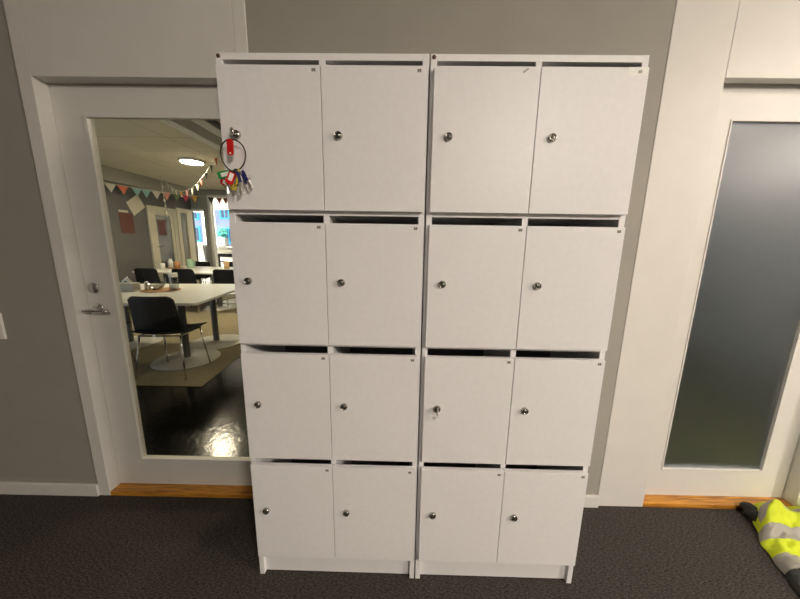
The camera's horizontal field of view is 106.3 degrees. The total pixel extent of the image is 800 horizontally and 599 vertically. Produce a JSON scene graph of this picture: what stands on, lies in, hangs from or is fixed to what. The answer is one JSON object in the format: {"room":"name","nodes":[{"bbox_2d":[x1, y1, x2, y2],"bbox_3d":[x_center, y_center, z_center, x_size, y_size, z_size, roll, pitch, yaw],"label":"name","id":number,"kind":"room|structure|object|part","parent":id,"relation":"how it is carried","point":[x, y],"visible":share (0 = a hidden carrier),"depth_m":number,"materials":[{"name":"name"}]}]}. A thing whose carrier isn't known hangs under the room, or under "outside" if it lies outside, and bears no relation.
{"room":"office corridor","nodes":[
{"label":"office corridor","id":0,"kind":"room"},
{"bbox_2d":[104,182,200,283],"bbox_3d":[-5.434,-0.917,4.716,0.100,2.600,6.480,1,11,0],"label":"wall","id":1,"kind":"structure","parent":0,"point":[132,251],"depth_m":6.05,"materials":[{"name":"grey paint"}]},
{"bbox_2d":[118,209,135,233],"bbox_3d":[-5.361,-1.524,5.894,0.005,0.440,0.300,1,11,0],"label":"poster","id":2,"kind":"object","parent":1,"relation":"attached to","point":[126,219],"visible":1,"depth_m":5.88,"materials":[{"name":"red paper"}]},
{"bbox_2d":[126,195,144,215],"bbox_3d":[-5.350,-1.914,6.075,0.004,0.441,0.426,1,11,0],"label":"poster","id":3,"kind":"object","parent":1,"relation":"attached to","point":[135,204],"visible":0.86,"depth_m":6.07,"materials":[{"name":"beige paper"}]},
{"bbox_2d":[145,205,181,283],"bbox_3d":[-5.327,-1.049,6.888,0.074,2.060,0.800,1,11,0],"label":"door","id":4,"kind":"structure","parent":1,"relation":"in","point":[163,230],"depth_m":6.78,"materials":[{"name":"grey wood"}]},
{"bbox_3d":[-5.357,-1.061,6.897,0.007,1.680,0.420,1,11,0],"label":"glass pane","id":5,"kind":"part","parent":4,"relation":"part of","materials":[{"name":"grey"}]},
{"bbox_2d":[104,182,226,203],"bbox_3d":[-4.855,-2.232,6.424,0.012,0.242,2.619,5,11,22],"label":"bunting","id":6,"kind":"object","parent":1,"relation":"attached to","point":[110,186],"visible":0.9,"depth_m":6.12,"materials":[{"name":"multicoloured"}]},
{"bbox_2d":[175,208,198,283],"bbox_3d":[-5.341,-1.198,7.573,0.030,2.100,0.520,1,11,0],"label":"window","id":7,"kind":"structure","parent":1,"relation":"in","point":[183,216],"depth_m":7.48,"materials":[{"name":"beige wood"}]},
{"bbox_3d":[-5.352,-1.140,7.533,0.006,2.000,0.220,1,11,0],"label":"pane","id":8,"kind":"part","parent":7,"relation":"part of","materials":[{"name":"grey"}]},
{"bbox_2d":[94,119,225,189],"bbox_3d":[-2.204,-2.191,4.450,6.520,0.100,6.500,1,11,0],"label":"ceiling","id":9,"kind":"structure","parent":0,"point":[145,147],"depth_m":4.36,"materials":[{"name":"tile"}]},
{"bbox_2d":[101,165,198,199],"bbox_3d":[-5.257,-2.071,4.482,0.220,0.240,6.350,1,11,0],"label":"soffit","id":10,"kind":"structure","parent":9,"relation":"attached to","point":[110,175],"depth_m":5.91,"materials":[{"name":"grey paint"}]},
{"bbox_2d":[160,175,167,216],"bbox_3d":[-4.698,-2.053,5.980,0.063,0.812,0.055,1,11,0],"label":"hanging ornament","id":11,"kind":"object","parent":9,"relation":"hanging from","point":[162,186],"visible":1,"depth_m":5.98,"materials":[{"name":"beige"}]},
{"bbox_2d":[159,120,222,151],"bbox_3d":[-2.259,-2.119,4.414,0.475,0.030,6.300,1,11,0],"label":"rail","id":12,"kind":"object","parent":9,"relation":"attached to","point":[203,123],"depth_m":3.39,"materials":[{"name":"white"}]},
{"bbox_2d":[178,157,204,164],"bbox_3d":[-3.322,-2.200,4.787,0.356,0.040,0.356,1,11,0],"label":"recessed light","id":13,"kind":"object","parent":9,"relation":"in","point":[192,161],"visible":1,"depth_m":4.71,"materials":[{"name":"white paint"}]},
{"bbox_2d":[180,160,202,164],"bbox_3d":[-3.322,-2.190,4.789,0.310,0.019,0.310,1,11,0],"label":"diffuser","id":14,"kind":"object","parent":13,"relation":"attached to","point":[192,162],"depth_m":4.76,"materials":[{"name":"white plastic"}]},
{"bbox_2d":[166,152,221,196],"bbox_3d":[-3.773,-2.104,5.383,3.568,0.457,0.035,10,14,41],"label":"bunting","id":15,"kind":"object","parent":9,"relation":"hanging from","point":[216,158],"visible":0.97,"depth_m":4.98,"materials":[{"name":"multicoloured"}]},
{"bbox_2d":[173,120,222,146],"bbox_3d":[-2.261,-2.123,4.413,0.210,0.022,6.300,1,11,0],"label":"ceiling strip","id":16,"kind":"object","parent":9,"relation":"attached to","point":[189,124],"depth_m":3.42,"materials":[{"name":"grey"}]},
{"bbox_2d":[206,120,220,129],"bbox_3d":[-1.981,-2.119,4.410,0.070,0.020,6.300,1,11,0],"label":"ceiling slot","id":17,"kind":"structure","parent":9,"relation":"attached to","point":[213,122],"depth_m":3.21,"materials":[{"name":"black"}]},
{"bbox_2d":[190,190,226,283],"bbox_3d":[-2.189,-1.455,7.844,6.320,2.600,0.100,1,11,0],"label":"wall","id":18,"kind":"structure","parent":0,"point":[201,203],"depth_m":7.66,"materials":[{"name":"grey paint"}]},
{"bbox_2d":[207,195,226,266],"bbox_3d":[-4.469,-1.433,7.875,0.880,2.475,0.140,1,11,0],"label":"door frame","id":19,"kind":"structure","parent":18,"relation":"attached to","point":[210,206],"depth_m":7.78,"materials":[{"name":"white paint"}]},
{"bbox_2d":[197,198,232,280],"bbox_3d":[-5.503,-1.953,9.951,4.100,2.700,0.150,1,11,0],"label":"wall","id":20,"kind":"structure","parent":0,"point":[216,205],"depth_m":9.93,"materials":[{"name":"white paint"}]},
{"bbox_2d":[194,211,206,244],"bbox_3d":[-6.629,-2.331,9.746,0.500,1.075,0.300,1,11,0],"label":"window","id":21,"kind":"structure","parent":20,"relation":"in","point":[203,243],"depth_m":9.84,"materials":[{"name":"white paint"}]},
{"bbox_2d":[214,209,230,247],"bbox_3d":[-5.734,-2.316,9.738,0.770,1.235,0.300,1,11,0],"label":"window","id":22,"kind":"structure","parent":20,"relation":"in","point":[229,246],"depth_m":9.76,"materials":[{"name":"white paint"}]},
{"bbox_2d":[216,227,228,245],"bbox_3d":[-5.755,-2.027,9.718,0.417,0.604,0.253,1,11,0],"label":"potted plant","id":23,"kind":"object","parent":22,"relation":"on","point":[222,241],"visible":0.98,"depth_m":9.67,"materials":[{"name":"teal plant"}]},
{"bbox_3d":[-5.756,-1.869,9.751,0.260,0.280,0.200,1,11,0],"label":"planter","id":24,"kind":"part","parent":23,"relation":"part of","materials":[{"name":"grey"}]},
{"bbox_2d":[0,0,675,494],"bbox_3d":[-1.544,-0.290,1.427,5.215,2.700,0.128,1,11,0],"label":"wall","id":25,"kind":"structure","parent":0,"point":[528,27],"depth_m":1.28,"materials":[{"name":"grey paint"}]},
{"bbox_2d":[0,313,6,338],"bbox_3d":[-1.961,0.127,1.437,0.116,0.132,0.016,1,11,0],"label":"light switch","id":26,"kind":"object","parent":25,"relation":"attached to","point":[3,335],"visible":1,"depth_m":1.44,"materials":[{"name":"white paint"}]},
{"bbox_2d":[0,482,99,495],"bbox_3d":[-2.840,0.996,1.611,2.465,0.066,0.016,1,11,0],"label":"baseboard","id":27,"kind":"structure","parent":25,"relation":"attached to","point":[15,488],"depth_m":1.59,"materials":[{"name":"white paint"}]},
{"bbox_2d":[3,0,247,494],"bbox_3d":[-1.107,-0.282,1.420,0.960,2.700,0.135,1,11,0],"label":"door frame","id":28,"kind":"structure","parent":25,"relation":"attached to","point":[66,42],"depth_m":1.23,"materials":[{"name":"white paint"}]},
{"bbox_2d":[49,84,251,485],"bbox_3d":[-1.084,0.052,1.464,0.897,1.979,0.101,1,11,0],"label":"door","id":29,"kind":"structure","parent":25,"relation":"in","point":[75,107],"depth_m":1.43,"materials":[{"name":"white paint"}]},
{"bbox_3d":[-1.452,0.049,1.448,0.122,0.052,0.061,1,11,0],"label":"handle","id":30,"kind":"part","parent":29,"relation":"part of","materials":[{"name":"silver metal"}]},
{"bbox_2d":[584,495,599,507],"bbox_3d":[0.198,1.047,1.585,1.689,0.066,0.016,1,11,0],"label":"baseboard","id":31,"kind":"structure","parent":25,"relation":"attached to","point":[591,501],"depth_m":1.57,"materials":[{"name":"white paint"}]},
{"bbox_2d":[0,281,799,598],"bbox_3d":[-0.361,0.890,2.718,14.800,0.060,15.400,1,11,0],"label":"floor","id":32,"kind":"structure","parent":0,"point":[52,546],"depth_m":1.33,"materials":[{"name":"black carpet"}]},
{"bbox_2d":[110,483,252,498],"bbox_3d":[-1.123,1.039,1.669,0.852,0.032,0.134,1,11,0],"label":"threshold","id":33,"kind":"object","parent":32,"relation":"on","point":[123,489],"visible":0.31,"depth_m":1.62,"materials":[{"name":"brown wood"}]},
{"bbox_2d":[130,294,240,386],"bbox_3d":[-3.503,0.333,5.237,3.344,0.008,4.915,1,11,0],"label":"area rug","id":34,"kind":"object","parent":32,"relation":"on","point":[198,376],"visible":0.27,"depth_m":3.60,"materials":[{"name":"beige carpet"}]},
{"bbox_2d":[126,321,135,362],"bbox_3d":[-3.107,0.334,2.991,0.487,0.828,0.480,-1,11,-7],"label":"dining chair","id":35,"kind":"object","parent":34,"relation":"on","point":[133,357],"visible":0.02,"depth_m":3.27,"materials":[{"name":"black plastic"}]},
{"bbox_3d":[-2.929,0.491,3.245,0.018,0.429,0.078,6,12,27],"label":"leg","id":36,"kind":"part","parent":35,"relation":"part of","materials":[{"name":"silver metal"}]},
{"bbox_2d":[134,268,160,283],"bbox_3d":[-4.638,-0.202,5.717,0.487,0.828,0.480,1,11,-1],"label":"dining chair","id":37,"kind":"object","parent":34,"relation":"on","point":[151,275],"visible":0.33,"depth_m":5.46,"materials":[{"name":"black plastic"}]},
{"bbox_2d":[127,296,210,380],"bbox_3d":[-2.318,0.338,3.034,0.487,0.828,0.480,0,11,-3],"label":"dining chair","id":38,"kind":"object","parent":34,"relation":"on","point":[158,316],"visible":0.99,"depth_m":2.82,"materials":[{"name":"black plastic"}]},
{"bbox_3d":[-2.522,0.567,2.879,0.017,0.430,0.096,7,12,31],"label":"leg","id":39,"kind":"part","parent":38,"relation":"part of","materials":[{"name":"silver metal"}]},
{"bbox_3d":[-2.303,0.139,2.804,0.444,0.352,0.101,0,11,-3],"label":"backrest","id":40,"kind":"part","parent":38,"relation":"part of","materials":[{"name":"black plastic"}]},
{"bbox_3d":[-2.540,0.497,3.249,0.018,0.429,0.078,-7,14,-38],"label":"leg","id":41,"kind":"part","parent":38,"relation":"part of","materials":[{"name":"silver metal"}]},
{"bbox_3d":[-2.319,0.286,3.051,0.454,0.070,0.427,0,11,-3],"label":"seat","id":42,"kind":"part","parent":38,"relation":"part of","materials":[{"name":"black plastic"}]},
{"bbox_3d":[-2.318,0.322,3.041,0.392,0.018,0.334,0,11,-3],"label":"seat frame","id":43,"kind":"part","parent":38,"relation":"part of","materials":[{"name":"silver metal"}]},
{"bbox_3d":[-2.098,0.568,2.904,0.017,0.430,0.096,-7,13,-37],"label":"leg","id":44,"kind":"part","parent":38,"relation":"part of","materials":[{"name":"silver metal"}]},
{"bbox_3d":[-2.125,0.498,3.274,0.018,0.429,0.078,7,12,31],"label":"leg","id":45,"kind":"part","parent":38,"relation":"part of","materials":[{"name":"silver metal"}]},
{"bbox_2d":[121,292,228,370],"bbox_3d":[-2.917,0.330,3.268,1.800,0.736,0.758,0,11,-5],"label":"dining table","id":46,"kind":"object","parent":34,"relation":"on","point":[193,358],"visible":0.38,"depth_m":3.32,"materials":[{"name":"white laminate"}]},
{"bbox_2d":[123,284,239,349],"bbox_3d":[-2.979,0.206,3.921,1.800,0.736,0.698,0,11,-5],"label":"dining table","id":47,"kind":"object","parent":34,"relation":"on","point":[216,341],"visible":0.59,"depth_m":3.91,"materials":[{"name":"white laminate"}]},
{"bbox_2d":[120,276,140,291],"bbox_3d":[-3.211,-0.190,3.535,0.200,0.178,0.110,0,11,-5],"label":"box","id":48,"kind":"object","parent":47,"relation":"on","point":[129,286],"visible":0.92,"depth_m":3.50,"materials":[{"name":"grey cardboard"}]},
{"bbox_2d":[139,287,180,292],"bbox_3d":[-2.897,-0.117,3.637,0.410,0.006,0.390,1,11,0],"label":"place mat","id":49,"kind":"object","parent":47,"relation":"on","point":[165,289],"visible":0.78,"depth_m":3.57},
{"bbox_2d":[145,283,164,289],"bbox_3d":[-2.966,-0.159,3.640,0.200,0.066,0.199,1,11,0],"label":"glass dish","id":50,"kind":"object","parent":49,"relation":"on","point":[163,285],"visible":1,"depth_m":3.62,"materials":[{"name":"clear glass"}]},
{"bbox_2d":[168,273,178,289],"bbox_3d":[-2.760,-0.223,3.656,0.096,0.200,0.096,1,11,0],"label":"storage jar","id":51,"kind":"object","parent":49,"relation":"on","point":[174,286],"visible":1,"depth_m":3.63,"materials":[{"name":"clear glass"}]},
{"bbox_3d":[-2.759,-0.297,3.642,0.096,0.050,0.096,1,11,0],"label":"lid","id":52,"kind":"part","parent":51,"relation":"part of","materials":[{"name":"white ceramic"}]},
{"bbox_2d":[132,269,236,310],"bbox_3d":[-4.135,-0.209,6.035,1.850,0.736,0.690,1,11,1],"label":"dining table","id":53,"kind":"object","parent":34,"relation":"on","point":[219,306],"visible":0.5,"depth_m":5.99,"materials":[{"name":"white laminate"}]},
{"bbox_2d":[159,263,164,268],"bbox_3d":[-4.955,-0.699,6.258,0.096,0.120,0.096,1,11,0],"label":"jar","id":54,"kind":"object","parent":53,"relation":"on","point":[162,265],"visible":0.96,"depth_m":6.22,"materials":[{"name":"white ceramic"}]},
{"bbox_2d":[171,269,199,312],"bbox_3d":[-3.949,-0.191,5.711,0.487,0.828,0.480,1,11,1],"label":"dining chair","id":55,"kind":"object","parent":34,"relation":"on","point":[185,276],"visible":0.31,"depth_m":5.46,"materials":[{"name":"black plastic"}]},
{"bbox_3d":[-3.950,-0.390,5.481,0.444,0.352,0.101,1,11,1],"label":"backrest","id":56,"kind":"part","parent":55,"relation":"part of","materials":[{"name":"black plastic"}]},
{"bbox_2d":[165,266,235,303],"bbox_3d":[-4.127,-0.338,6.723,1.850,0.736,0.690,1,11,1],"label":"dining table","id":57,"kind":"object","parent":34,"relation":"on","point":[230,301],"visible":0.19,"depth_m":6.63,"materials":[{"name":"white laminate"}]},
{"bbox_2d":[168,259,172,267],"bbox_3d":[-5.031,-0.796,6.576,0.096,0.190,0.096,1,11,0],"label":"jar","id":58,"kind":"object","parent":57,"relation":"on","point":[170,262],"visible":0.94,"depth_m":6.54,"materials":[{"name":"white ceramic"}]},
{"bbox_2d":[186,259,194,267],"bbox_3d":[-4.548,-0.780,6.532,0.162,0.190,0.130,-6,12,-31],"label":"mug","id":59,"kind":"object","parent":57,"relation":"on","point":[190,263],"visible":0.94,"depth_m":6.48,"materials":[{"name":"green ceramic"}]},
{"bbox_2d":[223,262,228,268],"bbox_3d":[-3.772,-0.745,6.521,0.120,0.150,0.120,1,11,0],"label":"paper cup","id":60,"kind":"object","parent":57,"relation":"on","point":[226,264],"visible":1,"depth_m":6.48,"materials":[{"name":"brown paper"}]},
{"bbox_3d":[-4.834,-0.678,6.464,0.310,0.007,0.308,1,11,0],"label":"place mat","id":61,"kind":"object","parent":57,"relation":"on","visible":0},
{"bbox_2d":[174,262,179,267],"bbox_3d":[-4.793,-0.745,6.451,0.116,0.130,0.116,1,11,0],"label":"paper cup","id":62,"kind":"object","parent":61,"relation":"on","point":[176,264],"visible":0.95,"depth_m":6.41,"materials":[{"name":"brown paper"}]},
{"bbox_2d":[195,261,211,283],"bbox_3d":[-4.880,-0.494,7.252,0.487,0.828,0.480,1,11,0],"label":"dining chair","id":63,"kind":"object","parent":34,"relation":"on","point":[197,263],"visible":0.52,"depth_m":7.39,"materials":[{"name":"black plastic"}]},
{"bbox_3d":[-4.875,-0.764,7.394,0.444,0.352,0.101,1,11,0],"label":"backrest","id":64,"kind":"part","parent":63,"relation":"part of","materials":[{"name":"black plastic"}]},
{"bbox_3d":[-4.880,-0.536,7.217,0.454,0.070,0.427,1,11,0],"label":"seat","id":65,"kind":"part","parent":63,"relation":"part of","materials":[{"name":"black plastic"}]},
{"bbox_2d":[213,269,234,307],"bbox_3d":[-3.198,-0.178,5.705,0.487,0.828,0.480,1,11,-1],"label":"dining chair","id":66,"kind":"object","parent":34,"relation":"on","point":[221,276],"visible":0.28,"depth_m":5.45,"materials":[{"name":"black plastic"}]},
{"bbox_3d":[-3.193,-0.377,5.475,0.444,0.352,0.101,1,11,-1],"label":"backrest","id":67,"kind":"part","parent":66,"relation":"part of","materials":[{"name":"black plastic"}]},
{"bbox_2d":[203,245,226,283],"bbox_3d":[-5.757,-1.083,9.360,0.487,1.202,0.480,3,11,12],"label":"bar chair","id":68,"kind":"object","parent":32,"relation":"on","point":[204,246],"visible":0.25,"depth_m":9.14,"materials":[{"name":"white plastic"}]},
{"bbox_3d":[-5.791,-1.413,9.110,0.444,0.461,0.101,3,11,12],"label":"backrest","id":69,"kind":"part","parent":68,"relation":"part of","materials":[{"name":"white plastic"}]},
{"bbox_2d":[207,253,231,266],"bbox_3d":[-4.782,-0.847,8.752,1.300,0.990,0.440,1,11,0],"label":"bar table","id":70,"kind":"object","parent":32,"relation":"on","point":[219,254],"depth_m":8.46,"materials":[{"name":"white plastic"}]},
{"bbox_2d":[207,253,231,256],"bbox_3d":[-4.775,-1.284,8.669,1.300,0.100,0.440,1,11,0],"label":"countertop","id":71,"kind":"structure","parent":70,"relation":"on","point":[219,254],"depth_m":8.45,"materials":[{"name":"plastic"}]},
{"bbox_2d":[215,52,428,577],"bbox_3d":[-0.243,0.177,1.215,0.635,1.900,0.375,1,11,1],"label":"tall cabinet","id":72,"kind":"object","parent":32,"relation":"on","point":[327,238],"visible":0.99,"depth_m":1.00,"materials":[{"name":"white laminate"}]},
{"bbox_2d":[217,127,252,195],"bbox_3d":[-0.498,-0.411,0.904,0.099,0.194,0.050,-1,11,-8],"label":"ring","id":73,"kind":"object","parent":72,"relation":"hanging from","point":[230,175],"visible":1,"depth_m":0.90,"materials":[{"name":"grey metal"}]},
{"bbox_3d":[-0.551,0.169,1.234,0.019,1.900,0.345,1,11,1],"label":"panel","id":74,"kind":"part","parent":72,"relation":"part of","materials":[{"name":"white laminate"}]},
{"bbox_3d":[-0.390,-0.486,0.922,0.307,0.409,0.019,1,11,1],"label":"door","id":75,"kind":"part","parent":72,"relation":"part of","materials":[{"name":"white laminate"}]},
{"bbox_3d":[-0.397,-0.047,1.004,0.307,0.408,0.019,1,11,1],"label":"door","id":76,"kind":"part","parent":72,"relation":"part of","materials":[{"name":"white laminate"}]},
{"bbox_3d":[-0.403,0.389,1.086,0.307,0.410,0.019,1,11,1],"label":"door","id":77,"kind":"part","parent":72,"relation":"part of","materials":[{"name":"white laminate"}]},
{"bbox_3d":[-0.410,0.825,1.168,0.307,0.413,0.019,1,11,1],"label":"door","id":78,"kind":"part","parent":72,"relation":"part of","materials":[{"name":"white laminate"}]},
{"bbox_3d":[-0.229,-0.750,1.056,0.597,0.019,0.344,1,11,1],"label":"panel","id":79,"kind":"part","parent":72,"relation":"part of","materials":[{"name":"white laminate"}]},
{"bbox_2d":[235,210,418,223],"bbox_3d":[-0.235,-0.312,1.135,0.597,0.019,0.336,1,11,1],"label":"shelf","id":80,"kind":"object","parent":72,"relation":"attached to","point":[285,216],"depth_m":1.01,"materials":[{"name":"white laminate"}]},
{"bbox_2d":[246,344,414,347],"bbox_3d":[-0.242,0.125,1.217,0.597,0.019,0.336,1,11,1],"label":"shelf","id":81,"kind":"object","parent":72,"relation":"attached to","point":[247,345],"depth_m":1.05,"materials":[{"name":"white laminate"}]},
{"bbox_3d":[-0.240,0.138,1.393,0.597,1.851,0.006,1,11,1],"label":"panel","id":82,"kind":"part","parent":72,"relation":"part of","materials":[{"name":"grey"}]},
{"bbox_3d":[-0.081,-0.480,0.917,0.307,0.409,0.019,1,11,1],"label":"door","id":83,"kind":"part","parent":72,"relation":"part of","materials":[{"name":"white laminate"}]},
{"bbox_3d":[-0.088,-0.042,1.000,0.307,0.408,0.019,1,11,1],"label":"door","id":84,"kind":"part","parent":72,"relation":"part of","materials":[{"name":"white laminate"}]},
{"bbox_3d":[-0.094,0.395,1.082,0.307,0.410,0.019,1,11,1],"label":"door","id":85,"kind":"part","parent":72,"relation":"part of","materials":[{"name":"white laminate"}]},
{"bbox_3d":[-0.101,0.830,1.164,0.307,0.413,0.019,1,11,1],"label":"door","id":86,"kind":"part","parent":72,"relation":"part of","materials":[{"name":"white laminate"}]},
{"bbox_3d":[0.065,0.180,1.225,0.019,1.900,0.345,1,11,1],"label":"panel","id":87,"kind":"part","parent":72,"relation":"part of","materials":[{"name":"white laminate"}]},
{"bbox_2d":[415,54,649,582],"bbox_3d":[0.397,0.189,1.206,0.635,1.900,0.375,1,11,1],"label":"tall cabinet","id":88,"kind":"object","parent":32,"relation":"on","point":[530,159],"visible":0.98,"depth_m":0.99,"materials":[{"name":"white laminate"}]},
{"bbox_3d":[0.089,0.180,1.225,0.019,1.900,0.345,1,11,1],"label":"panel","id":89,"kind":"part","parent":88,"relation":"part of","materials":[{"name":"white laminate"}]},
{"bbox_3d":[0.230,0.836,1.159,0.307,0.413,0.019,1,11,1],"label":"door","id":90,"kind":"part","parent":88,"relation":"part of","materials":[{"name":"white laminate"}]},
{"bbox_3d":[0.237,0.401,1.077,0.307,0.410,0.019,1,11,1],"label":"door","id":91,"kind":"part","parent":88,"relation":"part of","materials":[{"name":"white laminate"}]},
{"bbox_3d":[0.243,-0.036,0.995,0.307,0.408,0.019,1,11,1],"label":"door","id":92,"kind":"part","parent":88,"relation":"part of","materials":[{"name":"white laminate"}]},
{"bbox_3d":[0.250,-0.474,0.913,0.307,0.409,0.019,1,11,1],"label":"door","id":93,"kind":"part","parent":88,"relation":"part of","materials":[{"name":"white laminate"}]},
{"bbox_3d":[0.400,0.149,1.384,0.597,1.851,0.006,1,11,1],"label":"panel","id":94,"kind":"part","parent":88,"relation":"part of","materials":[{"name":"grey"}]},
{"bbox_2d":[428,347,599,351],"bbox_3d":[0.398,0.137,1.208,0.597,0.019,0.336,1,11,1],"label":"shelf","id":95,"kind":"object","parent":88,"relation":"attached to","point":[508,350],"depth_m":1.04,"materials":[{"name":"white laminate"}]},
{"bbox_2d":[432,213,619,225],"bbox_3d":[0.405,-0.300,1.126,0.597,0.019,0.336,1,11,1],"label":"shelf","id":96,"kind":"object","parent":88,"relation":"attached to","point":[491,219],"depth_m":0.99,"materials":[{"name":"white laminate"}]},
{"bbox_3d":[0.411,-0.738,1.047,0.597,0.019,0.344,1,11,1],"label":"panel","id":97,"kind":"part","parent":88,"relation":"part of","materials":[{"name":"white laminate"}]},
{"bbox_3d":[0.539,0.842,1.155,0.307,0.413,0.019,1,11,1],"label":"door","id":98,"kind":"part","parent":88,"relation":"part of","materials":[{"name":"white laminate"}]},
{"bbox_3d":[0.545,0.406,1.073,0.307,0.410,0.019,1,11,1],"label":"door","id":99,"kind":"part","parent":88,"relation":"part of","materials":[{"name":"white laminate"}]},
{"bbox_3d":[0.552,-0.030,0.991,0.307,0.408,0.019,1,11,1],"label":"door","id":100,"kind":"part","parent":88,"relation":"part of","materials":[{"name":"white laminate"}]},
{"bbox_3d":[0.559,-0.469,0.908,0.307,0.409,0.019,1,11,1],"label":"door","id":101,"kind":"part","parent":88,"relation":"part of","materials":[{"name":"white laminate"}]},
{"bbox_3d":[0.705,0.191,1.216,0.019,1.900,0.345,1,11,1],"label":"panel","id":102,"kind":"part","parent":88,"relation":"part of","materials":[{"name":"white laminate"}]},
{"bbox_2d":[739,499,799,595],"bbox_3d":[2.079,1.076,1.357,1.008,0.150,0.458,1,11,0],"label":"jacket","id":103,"kind":"object","parent":32,"relation":"on","point":[777,525],"visible":1,"depth_m":1.41,"materials":[{"name":"yellow fabric"}]},
{"bbox_2d":[598,0,739,506],"bbox_3d":[1.183,-0.236,1.366,0.242,2.700,0.055,1,11,0],"label":"wall panel","id":104,"kind":"object","parent":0,"point":[702,32],"visible":0.75,"depth_m":1.33,"materials":[{"name":"white paint"}]},
{"bbox_2d":[724,0,799,83],"bbox_3d":[1.717,-1.223,1.168,0.792,0.671,0.043,1,11,0],"label":"wall panel","id":105,"kind":"object","parent":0,"point":[765,46],"visible":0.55,"depth_m":1.19,"materials":[{"name":"white paint"}]},
{"bbox_3d":[2.522,0.798,3.446,3.050,0.060,3.670,1,11,0],"label":"floor","id":106,"kind":"structure","parent":0,"visible":0},
{"bbox_2d":[642,495,792,508],"bbox_3d":[1.681,1.086,1.647,0.792,0.032,0.132,1,11,0],"label":"threshold","id":107,"kind":"object","parent":106,"relation":"on","point":[664,501],"visible":0.29,"depth_m":1.60,"materials":[{"name":"brown wood"}]},
{"label":"outside","id":108,"kind":"structure","parent":0,"visible":0},
{"bbox_3d":[-5.344,-0.493,26.021,50.000,0.100,30.800,1,11,0],"label":"ground","id":109,"kind":"structure","parent":108,"visible":0},
{"bbox_2d":[194,210,230,244],"bbox_3d":[-10.300,-6.466,19.220,18.000,14.000,6.075,1,11,0],"label":"apartment building","id":110,"kind":"structure","parent":109,"relation":"on","point":[222,216],"depth_m":16.62,"materials":[{"name":"teal"}]},
{"bbox_3d":[-11.370,-3.639,16.683,0.340,0.670,0.020,1,11,0],"label":"pane","id":111,"kind":"part","parent":110,"relation":"part of","materials":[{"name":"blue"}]},
{"bbox_3d":[-9.632,-4.790,16.447,0.370,0.570,0.020,1,11,0],"label":"pane","id":112,"kind":"part","parent":110,"relation":"part of","materials":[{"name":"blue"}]},
{"bbox_3d":[-9.521,-3.559,16.676,0.370,0.670,0.020,1,11,0],"label":"pane","id":113,"kind":"part","parent":110,"relation":"part of","materials":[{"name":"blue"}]},
{"bbox_3d":[4.747,-0.183,1.375,4.600,2.700,0.128,1,11,0],"label":"wall","id":114,"kind":"structure","parent":0,"visible":0},
{"bbox_2d":[645,99,799,497],"bbox_3d":[1.681,0.108,1.472,0.812,1.951,0.044,1,11,0],"label":"door","id":115,"kind":"structure","parent":114,"relation":"in","point":[729,423],"depth_m":1.47,"materials":[{"name":"white paint"}]},
{"bbox_2d":[721,83,799,505],"bbox_3d":[1.827,-0.232,1.397,1.240,2.700,0.134,1,11,0],"label":"door frame","id":116,"kind":"structure","parent":114,"relation":"attached to","point":[791,491],"depth_m":1.28,"materials":[{"name":"white paint"}]}
]}

